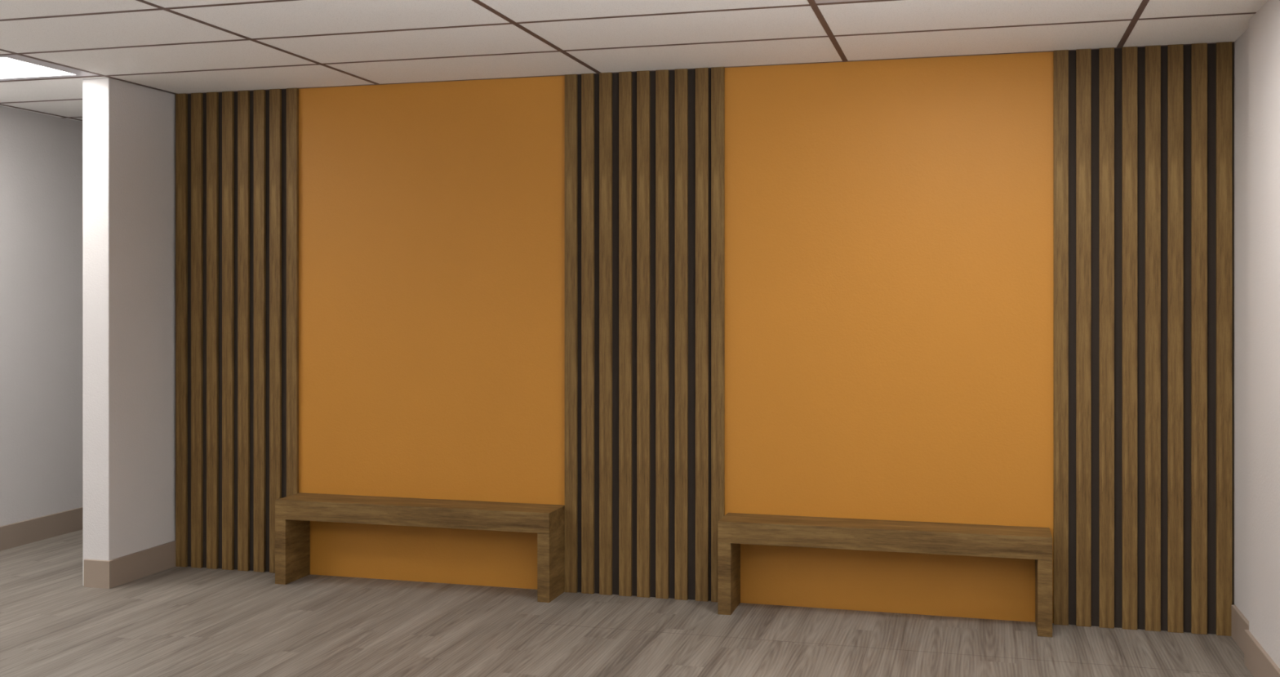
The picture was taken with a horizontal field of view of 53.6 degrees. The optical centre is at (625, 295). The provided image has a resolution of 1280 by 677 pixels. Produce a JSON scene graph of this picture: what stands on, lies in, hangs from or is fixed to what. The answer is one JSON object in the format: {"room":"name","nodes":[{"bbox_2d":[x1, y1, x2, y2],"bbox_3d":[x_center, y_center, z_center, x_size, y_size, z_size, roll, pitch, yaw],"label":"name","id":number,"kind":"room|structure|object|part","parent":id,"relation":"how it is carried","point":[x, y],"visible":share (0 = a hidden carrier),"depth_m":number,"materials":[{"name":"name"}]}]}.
{"room":"lobby","nodes":[
{"label":"lobby","id":0,"kind":"room"},
{"bbox_2d":[0,106,82,525],"bbox_3d":[-4.318,0.188,5.358,0.120,2.608,10.400,0,0,16],"label":"wall","id":1,"kind":"structure","parent":0,"point":[41,155],"depth_m":7.76,"materials":[{"name":"white paint"}]},
{"bbox_2d":[0,506,82,550],"bbox_3d":[-4.253,1.423,5.340,0.015,0.140,10.400,0,0,16],"label":"baseboard","id":2,"kind":"structure","parent":1,"relation":"attached to","point":[26,531],"depth_m":7.75,"materials":[{"name":"beige plastic"}]},
{"bbox_2d":[82,78,175,585],"bbox_3d":[-2.627,0.188,6.833,0.159,2.608,0.680,0,0,16],"label":"wall","id":3,"kind":"structure","parent":0,"point":[129,129],"depth_m":6.63,"materials":[{"name":"white paint"}]},
{"bbox_2d":[84,540,175,588],"bbox_3d":[-2.628,1.423,6.763,0.154,0.140,0.574,0,0,16],"label":"baseboard","id":4,"kind":"structure","parent":3,"relation":"attached to","point":[107,574],"depth_m":6.61,"materials":[{"name":"beige plastic"}]},
{"bbox_2d":[0,528,1253,676],"bbox_3d":[-0.985,1.542,4.428,7.041,0.100,10.640,0,0,16],"label":"floor","id":5,"kind":"structure","parent":0,"point":[175,621],"depth_m":5.53,"materials":[{"name":"grey wood"}]},
{"bbox_2d":[275,492,564,602],"bbox_3d":[-1.059,1.274,6.491,1.502,0.436,0.250,0,0,16],"label":"bench","id":6,"kind":"object","parent":5,"relation":"on","point":[294,513],"visible":1,"depth_m":6.41,"materials":[{"name":"brown wood"}]},
{"bbox_3d":[-1.753,1.324,6.685,0.062,0.336,0.250,0,0,16],"label":"leg","id":7,"kind":"part","parent":6,"relation":"part of","materials":[{"name":"brown wood"}]},
{"bbox_3d":[-1.059,1.107,6.491,1.502,0.100,0.250,0,0,16],"label":"seat","id":8,"kind":"part","parent":6,"relation":"part of","materials":[{"name":"brown wood"}]},
{"bbox_3d":[-0.366,1.324,6.298,0.062,0.336,0.250,0,0,16],"label":"leg","id":9,"kind":"part","parent":6,"relation":"part of","materials":[{"name":"brown wood"}]},
{"bbox_2d":[717,512,1052,636],"bbox_3d":[1.185,1.274,5.865,1.490,0.436,0.250,0,0,16],"label":"bench","id":10,"kind":"object","parent":5,"relation":"on","point":[734,529],"visible":1,"depth_m":5.78,"materials":[{"name":"brown wood"}]},
{"bbox_3d":[0.498,1.324,6.057,0.062,0.336,0.250,0,0,16],"label":"leg","id":11,"kind":"part","parent":10,"relation":"part of","materials":[{"name":"brown wood"}]},
{"bbox_3d":[1.185,1.107,5.865,1.490,0.100,0.250,0,0,16],"label":"seat","id":12,"kind":"part","parent":10,"relation":"part of","materials":[{"name":"brown wood"}]},
{"bbox_3d":[1.873,1.324,5.673,0.062,0.336,0.250,0,0,16],"label":"leg","id":13,"kind":"part","parent":10,"relation":"part of","materials":[{"name":"brown wood"}]},
{"bbox_2d":[0,0,1267,121],"bbox_3d":[-1.072,-1.215,4.452,6.861,0.202,10.640,0,0,16],"label":"ceiling","id":14,"kind":"structure","parent":0,"point":[172,46],"depth_m":5.42,"materials":[{"name":"tile"}]},
{"bbox_2d":[0,54,99,80],"bbox_3d":[-3.310,-1.147,6.301,1.194,0.059,0.584,0,0,16],"label":"ceiling light","id":15,"kind":"object","parent":14,"relation":"attached to","point":[12,67],"visible":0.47,"depth_m":6.29,"materials":[{"name":"plastic"}]},
{"bbox_2d":[0,57,72,78],"bbox_3d":[-3.310,-1.125,6.301,0.980,0.006,0.484,0,0,16],"label":"diffuser","id":16,"kind":"object","parent":15,"relation":"attached to","point":[10,68],"depth_m":6.31,"materials":[{"name":"white plastic"}]},
{"bbox_2d":[814,0,868,3],"bbox_3d":[1.227,-1.147,4.402,1.194,0.059,0.584,0,0,16],"label":"ceiling light","id":17,"kind":"object","parent":14,"relation":"attached to","point":[815,1],"visible":1,"depth_m":4.80,"materials":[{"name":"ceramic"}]},
{"bbox_2d":[298,43,1234,622],"bbox_3d":[0.110,0.188,6.359,5.369,2.608,0.120,0,0,16],"label":"wall","id":18,"kind":"structure","parent":0,"point":[889,224],"depth_m":6.12,"materials":[{"name":"orange paint"}]},
{"bbox_2d":[175,88,298,573],"bbox_3d":[-2.126,0.189,6.909,0.764,2.608,0.022,0,0,16],"label":"panel","id":19,"kind":"object","parent":18,"relation":"attached to","point":[237,153],"visible":0.88,"depth_m":6.91,"materials":[{"name":"brown wood"}]},
{"bbox_2d":[564,66,724,601],"bbox_3d":[0.090,0.189,6.291,0.817,2.608,0.022,0,0,16],"label":"panel","id":20,"kind":"object","parent":18,"relation":"attached to","point":[645,150],"visible":0.98,"depth_m":6.29,"materials":[{"name":"brown wood"}]},
{"bbox_2d":[1053,41,1233,635],"bbox_3d":[2.313,0.189,5.670,0.752,2.608,0.022,0,0,16],"label":"panel","id":21,"kind":"object","parent":18,"relation":"attached to","point":[1144,136],"visible":0.99,"depth_m":5.66,"materials":[{"name":"brown wood"}]},
{"bbox_2d":[1234,0,1279,668],"bbox_3d":[1.759,0.188,2.112,0.149,2.608,7.414,0,0,16],"label":"wall","id":22,"kind":"structure","parent":0,"point":[1257,50],"depth_m":4.97,"materials":[{"name":"white paint"}]},
{"bbox_2d":[1231,604,1279,676],"bbox_3d":[1.674,1.423,2.059,0.044,0.140,7.266,0,0,16],"label":"baseboard","id":23,"kind":"structure","parent":22,"relation":"attached to","point":[1257,660],"depth_m":5.03,"materials":[{"name":"beige plastic"}]}
]}

